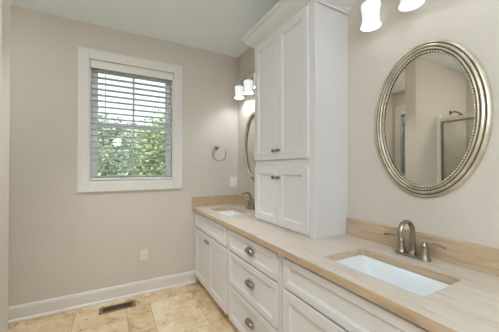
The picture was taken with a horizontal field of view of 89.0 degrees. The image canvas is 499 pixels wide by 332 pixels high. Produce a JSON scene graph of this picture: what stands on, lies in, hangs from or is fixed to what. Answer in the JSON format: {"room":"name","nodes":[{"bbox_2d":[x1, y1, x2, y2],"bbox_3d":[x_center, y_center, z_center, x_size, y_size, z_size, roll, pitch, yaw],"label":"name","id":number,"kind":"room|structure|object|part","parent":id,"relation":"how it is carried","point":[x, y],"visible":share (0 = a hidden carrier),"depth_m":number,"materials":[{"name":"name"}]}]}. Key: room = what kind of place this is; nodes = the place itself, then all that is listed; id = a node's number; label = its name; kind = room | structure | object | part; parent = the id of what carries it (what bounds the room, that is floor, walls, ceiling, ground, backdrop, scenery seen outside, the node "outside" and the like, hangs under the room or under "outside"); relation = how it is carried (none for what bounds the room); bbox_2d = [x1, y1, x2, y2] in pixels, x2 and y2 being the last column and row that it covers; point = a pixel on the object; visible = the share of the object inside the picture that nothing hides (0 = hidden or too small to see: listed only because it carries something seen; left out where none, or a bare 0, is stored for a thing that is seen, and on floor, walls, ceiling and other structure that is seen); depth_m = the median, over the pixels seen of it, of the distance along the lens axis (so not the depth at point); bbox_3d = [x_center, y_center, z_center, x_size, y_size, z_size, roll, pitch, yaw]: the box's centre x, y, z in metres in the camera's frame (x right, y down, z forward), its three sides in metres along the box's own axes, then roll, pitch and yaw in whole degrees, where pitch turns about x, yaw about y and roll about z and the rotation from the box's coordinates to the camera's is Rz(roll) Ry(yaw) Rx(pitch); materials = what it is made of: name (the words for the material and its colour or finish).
{"room":"bathroom","nodes":[
{"label":"bathroom","id":0,"kind":"room"},
{"bbox_2d":[0,0,9,331],"bbox_3d":[-1.859,-0.031,1.019,1.312,2.659,0.129,0,-1,-29],"label":"wall partition","id":1,"kind":"structure","parent":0,"point":[4,4],"depth_m":1.33,"materials":[{"name":"beige paint"}]},
{"bbox_2d":[8,5,237,306],"bbox_3d":[-1.573,-0.020,2.441,3.460,2.659,0.140,0,-1,-29],"label":"wall","id":2,"kind":"structure","parent":0,"point":[63,241],"depth_m":2.37,"materials":[{"name":"beige paint"}]},
{"bbox_2d":[8,270,195,323],"bbox_3d":[-1.766,1.241,2.231,2.650,0.134,0.026,0,-1,-29],"label":"baseboard","id":3,"kind":"structure","parent":2,"relation":"attached to","point":[28,311],"depth_m":2.40,"materials":[{"name":"white paint"}]},
{"bbox_2d":[77,46,181,192],"bbox_3d":[-1.197,-0.428,2.629,0.963,1.350,0.141,0,-1,-29],"label":"window","id":4,"kind":"structure","parent":2,"relation":"in","point":[173,168],"depth_m":2.52,"materials":[{"name":"white paint"}]},
{"bbox_3d":[-1.224,-0.694,2.681,0.753,0.607,0.026,0,-1,-29],"label":"sash","id":5,"kind":"part","parent":4,"relation":"part of","materials":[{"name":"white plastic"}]},
{"bbox_3d":[-1.211,-0.144,2.652,0.753,0.573,0.026,0,-1,-29],"label":"sash","id":6,"kind":"part","parent":4,"relation":"part of","materials":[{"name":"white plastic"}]},
{"bbox_2d":[91,60,172,179],"bbox_3d":[-1.182,-0.433,2.602,0.757,1.142,0.081,0,-1,-29],"label":"window blind","id":7,"kind":"object","parent":4,"relation":"attached to","point":[105,66],"visible":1,"depth_m":2.58,"materials":[{"name":"white plastic"}]},
{"bbox_3d":[-1.183,0.127,2.598,0.749,0.022,0.052,0,-1,-29],"label":"rail","id":8,"kind":"part","parent":7,"relation":"part of","materials":[{"name":"white"}]},
{"bbox_3d":[-1.186,-0.413,2.608,0.577,1.074,0.067,0,-1,-29],"label":"ladder cord","id":9,"kind":"part","parent":7,"relation":"part of","materials":[{"name":"white fabric"}]},
{"bbox_2d":[140,249,147,261],"bbox_3d":[-1.089,0.919,2.613,0.074,0.118,0.009,0,-1,-29],"label":"wall outlet","id":10,"kind":"object","parent":2,"relation":"attached to","point":[143,253],"visible":1,"depth_m":2.61,"materials":[{"name":"beige plastic"}]},
{"bbox_2d":[192,194,237,206],"bbox_3d":[-0.390,0.404,2.993,0.569,0.108,0.020,0,-1,-29],"label":"backsplash","id":11,"kind":"structure","parent":2,"relation":"attached to","point":[221,199],"depth_m":2.97,"materials":[{"name":"beige stone"}]},
{"bbox_2d":[212,146,225,160],"bbox_3d":[-0.363,-0.150,2.992,0.177,0.184,0.055,0,-1,-29],"label":"towel ring","id":12,"kind":"object","parent":2,"relation":"attached to","point":[215,147],"visible":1,"depth_m":2.97,"materials":[{"name":"silver metal"}]},
{"bbox_2d":[230,177,236,186],"bbox_3d":[-0.196,0.197,3.106,0.090,0.122,0.011,0,-1,-29],"label":"light switch","id":13,"kind":"object","parent":2,"relation":"attached to","point":[233,180],"visible":1,"depth_m":3.11,"materials":[{"name":"white plastic"}]},
{"bbox_2d":[8,281,238,331],"bbox_3d":[-0.507,1.345,0.483,3.280,0.100,4.400,0,-1,-29],"label":"floor","id":14,"kind":"structure","parent":0,"point":[186,308],"depth_m":2.19,"materials":[{"name":"tile"}]},
{"bbox_2d":[99,300,135,314],"bbox_3d":[-1.219,1.307,2.350,0.300,0.005,0.124,0,-1,-29],"label":"floor vent","id":15,"kind":"object","parent":14,"relation":"in","point":[125,305],"visible":1,"depth_m":2.34,"materials":[{"name":"brown metal"}]},
{"bbox_2d":[195,212,228,315],"bbox_3d":[-0.174,0.902,2.587,0.574,0.817,0.926,0,-1,-29],"label":"base cabinet","id":16,"kind":"object","parent":14,"relation":"on","point":[211,237],"visible":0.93,"depth_m":2.36,"materials":[{"name":"white paint"}]},
{"bbox_3d":[-0.499,0.954,2.658,0.016,0.540,0.434,0,-1,-29],"label":"door","id":17,"kind":"part","parent":16,"relation":"part of","materials":[{"name":"white paint"}]},
{"bbox_3d":[-0.396,0.591,2.474,0.016,0.160,0.862,0,-1,-29],"label":"false drawer","id":18,"kind":"part","parent":16,"relation":"part of","materials":[{"name":"white paint"}]},
{"bbox_3d":[-0.291,0.951,2.279,0.016,0.540,0.424,0,-1,-29],"label":"door","id":19,"kind":"part","parent":16,"relation":"part of","materials":[{"name":"white paint"}]},
{"bbox_2d":[229,229,281,331],"bbox_3d":[0.224,0.897,1.863,0.572,0.817,0.721,0,-1,-29],"label":"drawers","id":20,"kind":"object","parent":14,"relation":"on","point":[255,270],"visible":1,"depth_m":1.68,"materials":[{"name":"white paint"}]},
{"bbox_3d":[-0.010,1.072,1.720,0.026,0.052,0.108,0,-1,-29],"label":"cup pull","id":21,"kind":"part","parent":20,"relation":"part of","materials":[{"name":"silver metal"}]},
{"bbox_3d":[-0.010,0.804,1.722,0.026,0.052,0.108,0,-1,-29],"label":"cup pull","id":22,"kind":"part","parent":20,"relation":"part of","materials":[{"name":"silver metal"}]},
{"bbox_3d":[-0.010,0.582,1.724,0.026,0.052,0.108,0,-1,-29],"label":"cup pull","id":23,"kind":"part","parent":20,"relation":"part of","materials":[{"name":"silver metal"}]},
{"bbox_3d":[-0.001,1.082,1.748,0.016,0.269,0.666,0,-1,-29],"label":"drawer","id":24,"kind":"part","parent":20,"relation":"part of","materials":[{"name":"white paint"}]},
{"bbox_3d":[-0.001,0.586,1.752,0.016,0.160,0.666,0,-1,-29],"label":"drawer","id":25,"kind":"part","parent":20,"relation":"part of","materials":[{"name":"white paint"}]},
{"bbox_2d":[282,256,430,331],"bbox_3d":[0.628,0.891,1.121,0.574,0.817,0.962,0,-1,-29],"label":"base cabinet","id":26,"kind":"object","parent":14,"relation":"on","point":[311,302],"visible":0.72,"depth_m":1.13,"materials":[{"name":"white paint"}]},
{"bbox_3d":[0.299,0.942,1.200,0.016,0.540,0.452,0,-1,-29],"label":"door","id":27,"kind":"part","parent":26,"relation":"part of","materials":[{"name":"white paint"}]},
{"bbox_2d":[192,203,498,331],"bbox_3d":[0.239,0.468,1.843,0.569,0.038,2.639,0,-1,-29],"label":"countertop","id":28,"kind":"structure","parent":26,"relation":"on","point":[470,303],"depth_m":1.05,"materials":[{"name":"beige stone"}]},
{"bbox_2d":[217,210,242,215],"bbox_3d":[-0.199,0.567,2.578,0.324,0.146,0.496,0,-1,-29],"label":"undermount sink","id":29,"kind":"object","parent":28,"relation":"in","point":[230,212],"visible":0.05,"depth_m":2.78,"materials":[{"name":"white ceramic"}]},
{"bbox_2d":[241,192,254,209],"bbox_3d":[-0.029,0.363,2.676,0.139,0.184,0.285,0,-1,-29],"label":"faucet","id":30,"kind":"object","parent":28,"relation":"on","point":[249,204],"visible":0.94,"depth_m":2.68,"materials":[{"name":"silver metal"}]},
{"bbox_3d":[-0.032,0.358,2.675,0.132,0.175,0.039,0,-1,-29],"label":"spout","id":31,"kind":"part","parent":30,"relation":"part of","materials":[{"name":"silver metal"}]},
{"bbox_2d":[241,0,355,239],"bbox_3d":[0.312,-0.331,1.904,0.388,1.559,0.911,0,-1,-29],"label":"wall cabinet","id":32,"kind":"object","parent":28,"relation":"on","point":[300,47],"visible":1,"depth_m":1.67,"materials":[{"name":"white paint"}]},
{"bbox_3d":[0.130,0.220,2.011,0.016,0.425,0.332,0,-1,-29],"label":"door","id":33,"kind":"part","parent":32,"relation":"part of","materials":[{"name":"white paint"}]},
{"bbox_3d":[0.130,-0.522,2.017,0.016,0.952,0.332,0,-1,-29],"label":"door","id":34,"kind":"part","parent":32,"relation":"part of","materials":[{"name":"white paint"}]},
{"bbox_3d":[0.235,-0.323,1.861,0.019,1.543,0.719,0,-1,-29],"label":"frame","id":35,"kind":"part","parent":32,"relation":"part of","materials":[{"name":"white paint"}]},
{"bbox_3d":[0.289,0.218,1.722,0.016,0.425,0.324,0,-1,-29],"label":"door","id":36,"kind":"part","parent":32,"relation":"part of","materials":[{"name":"white paint"}]},
{"bbox_3d":[0.289,-0.525,1.727,0.016,0.952,0.324,0,-1,-29],"label":"door","id":37,"kind":"part","parent":32,"relation":"part of","materials":[{"name":"white paint"}]},
{"bbox_3d":[0.312,-1.055,1.909,0.388,0.110,0.911,0,-1,-29],"label":"crown moulding","id":38,"kind":"part","parent":32,"relation":"part of","materials":[{"name":"white paint"}]},
{"bbox_2d":[337,255,449,295],"bbox_3d":[0.599,0.556,1.120,0.324,0.146,0.496,0,-1,-29],"label":"undermount sink","id":39,"kind":"object","parent":28,"relation":"in","point":[418,284],"visible":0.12,"depth_m":1.21,"materials":[{"name":"white ceramic"}]},
{"bbox_2d":[384,220,445,261],"bbox_3d":[0.763,0.352,1.229,0.139,0.184,0.285,0,-1,-29],"label":"faucet","id":40,"kind":"object","parent":28,"relation":"on","point":[424,255],"visible":1,"depth_m":1.23,"materials":[{"name":"silver metal"}]},
{"bbox_3d":[0.775,0.398,1.298,0.048,0.079,0.048,0,-1,-29],"label":"handle","id":41,"kind":"part","parent":40,"relation":"part of","materials":[{"name":"silver metal"}]},
{"bbox_3d":[0.760,0.347,1.227,0.132,0.175,0.039,0,-1,-29],"label":"spout","id":42,"kind":"part","parent":40,"relation":"part of","materials":[{"name":"silver metal"}]},
{"bbox_3d":[0.801,0.438,1.249,0.052,0.012,0.164,0,-1,-29],"label":"plate","id":43,"kind":"part","parent":40,"relation":"part of","materials":[{"name":"silver metal"}]},
{"bbox_3d":[0.828,0.398,1.201,0.048,0.079,0.048,0,-1,-29],"label":"handle","id":44,"kind":"part","parent":40,"relation":"part of","materials":[{"name":"silver metal"}]},
{"bbox_3d":[0.846,0.362,1.161,0.019,0.017,0.087,0,-1,-29],"label":"lever","id":45,"kind":"part","parent":40,"relation":"part of","materials":[{"name":"silver metal"}]},
{"bbox_2d":[10,0,279,57],"bbox_3d":[-0.507,-1.414,0.504,3.460,0.100,4.580,0,-1,-29],"label":"ceiling","id":46,"kind":"structure","parent":0,"point":[217,26],"depth_m":2.29,"materials":[{"name":"paint"}]},
{"bbox_2d":[238,0,498,248],"bbox_3d":[0.949,-0.029,1.290,0.140,2.659,4.300,0,-1,-29],"label":"wall","id":47,"kind":"structure","parent":0,"point":[469,213],"depth_m":1.37,"materials":[{"name":"beige paint"}]},
{"bbox_2d":[234,71,254,98],"bbox_3d":[0.010,-0.903,2.704,0.160,0.261,0.600,0,-1,-29],"label":"vanity light","id":48,"kind":"object","parent":47,"relation":"attached to","point":[248,83],"visible":0.67,"depth_m":2.74,"materials":[{"name":"white glass"}]},
{"bbox_3d":[-0.117,-0.837,2.883,0.109,0.132,0.109,0,-1,-29],"label":"lamp shade","id":49,"kind":"part","parent":48,"relation":"part of","materials":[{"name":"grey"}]},
{"bbox_3d":[-0.013,-0.838,2.691,0.109,0.132,0.109,0,-1,-29],"label":"lamp shade","id":50,"kind":"part","parent":48,"relation":"part of","materials":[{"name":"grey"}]},
{"bbox_3d":[0.069,-1.003,2.737,0.021,0.060,0.600,0,-1,-29],"label":"plate","id":51,"kind":"part","parent":48,"relation":"part of","materials":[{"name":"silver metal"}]},
{"bbox_2d":[237,195,254,205],"bbox_3d":[0.079,0.402,2.709,0.020,0.108,0.924,0,-1,-29],"label":"backsplash","id":52,"kind":"structure","parent":47,"relation":"attached to","point":[239,200],"depth_m":2.96,"materials":[{"name":"beige stone"}]},
{"bbox_2d":[244,110,255,180],"bbox_3d":[0.060,-0.219,2.741,0.027,0.777,0.526,0,-1,-29],"label":"oval mirror","id":53,"kind":"object","parent":47,"relation":"attached to","point":[249,137],"visible":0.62,"depth_m":2.84,"materials":[{"name":"silver metal"}]},
{"bbox_2d":[247,116,255,175],"bbox_3d":[0.067,-0.219,2.745,0.004,0.670,0.419,0,-1,-29],"label":"mirror glass","id":54,"kind":"object","parent":53,"relation":"attached to","point":[251,163],"depth_m":2.82,"materials":[{"name":"white"}]},
{"bbox_2d":[360,0,424,31],"bbox_3d":[0.808,-0.914,1.246,0.160,0.261,0.600,0,-1,-29],"label":"vanity light","id":55,"kind":"object","parent":47,"relation":"attached to","point":[370,9],"visible":1,"depth_m":1.38,"materials":[{"name":"white glass"}]},
{"bbox_3d":[0.680,-0.848,1.425,0.109,0.132,0.109,0,-1,-29],"label":"lamp shade","id":56,"kind":"part","parent":55,"relation":"part of","materials":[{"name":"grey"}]},
{"bbox_3d":[0.785,-0.850,1.233,0.109,0.132,0.109,0,-1,-29],"label":"lamp shade","id":57,"kind":"part","parent":55,"relation":"part of","materials":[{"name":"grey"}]},
{"bbox_2d":[347,218,498,276],"bbox_3d":[0.880,0.390,1.244,0.020,0.108,0.970,0,-1,-29],"label":"backsplash","id":58,"kind":"structure","parent":47,"relation":"attached to","point":[481,258],"depth_m":1.19,"materials":[{"name":"beige stone"}]},
{"bbox_2d":[375,39,493,197],"bbox_3d":[0.866,-0.231,1.268,0.027,0.777,0.526,0,-1,-29],"label":"oval mirror","id":59,"kind":"object","parent":47,"relation":"attached to","point":[435,110],"visible":1,"depth_m":1.23,"materials":[{"name":"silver metal"}]},
{"bbox_2d":[384,52,474,185],"bbox_3d":[0.874,-0.231,1.272,0.004,0.670,0.419,0,-1,-29],"label":"mirror glass","id":60,"kind":"object","parent":59,"relation":"attached to","point":[429,102],"depth_m":1.25,"materials":[{"name":"white"}]},
{"label":"outside","id":61,"kind":"structure","parent":0,"visible":0},
{"bbox_3d":[-12.253,2.286,25.248,60.000,0.600,49.560,0,-1,-29],"label":"lawn","id":62,"kind":"structure","parent":61,"visible":0},
{"bbox_2d":[100,110,144,174],"bbox_3d":[-6.168,-0.315,11.059,4.017,4.396,3.895,0,0,9],"label":"tree","id":63,"kind":"object","parent":62,"relation":"on","point":[113,110],"visible":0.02,"depth_m":11.08,"materials":[{"name":"green plant"}]},
{"bbox_2d":[98,108,159,175],"bbox_3d":[-3.781,0.095,5.960,2.700,3.498,2.736,0,0,10],"label":"tree","id":64,"kind":"object","parent":62,"relation":"on","point":[113,158],"visible":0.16,"depth_m":6.01,"materials":[{"name":"green plant"}]},
{"bbox_2d":[123,107,164,174],"bbox_3d":[-2.890,-0.070,9.138,3.289,3.876,3.611,0,-1,40],"label":"tree","id":65,"kind":"object","parent":62,"relation":"on","point":[156,168],"visible":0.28,"depth_m":8.38,"materials":[{"name":"green plant"}]}
]}

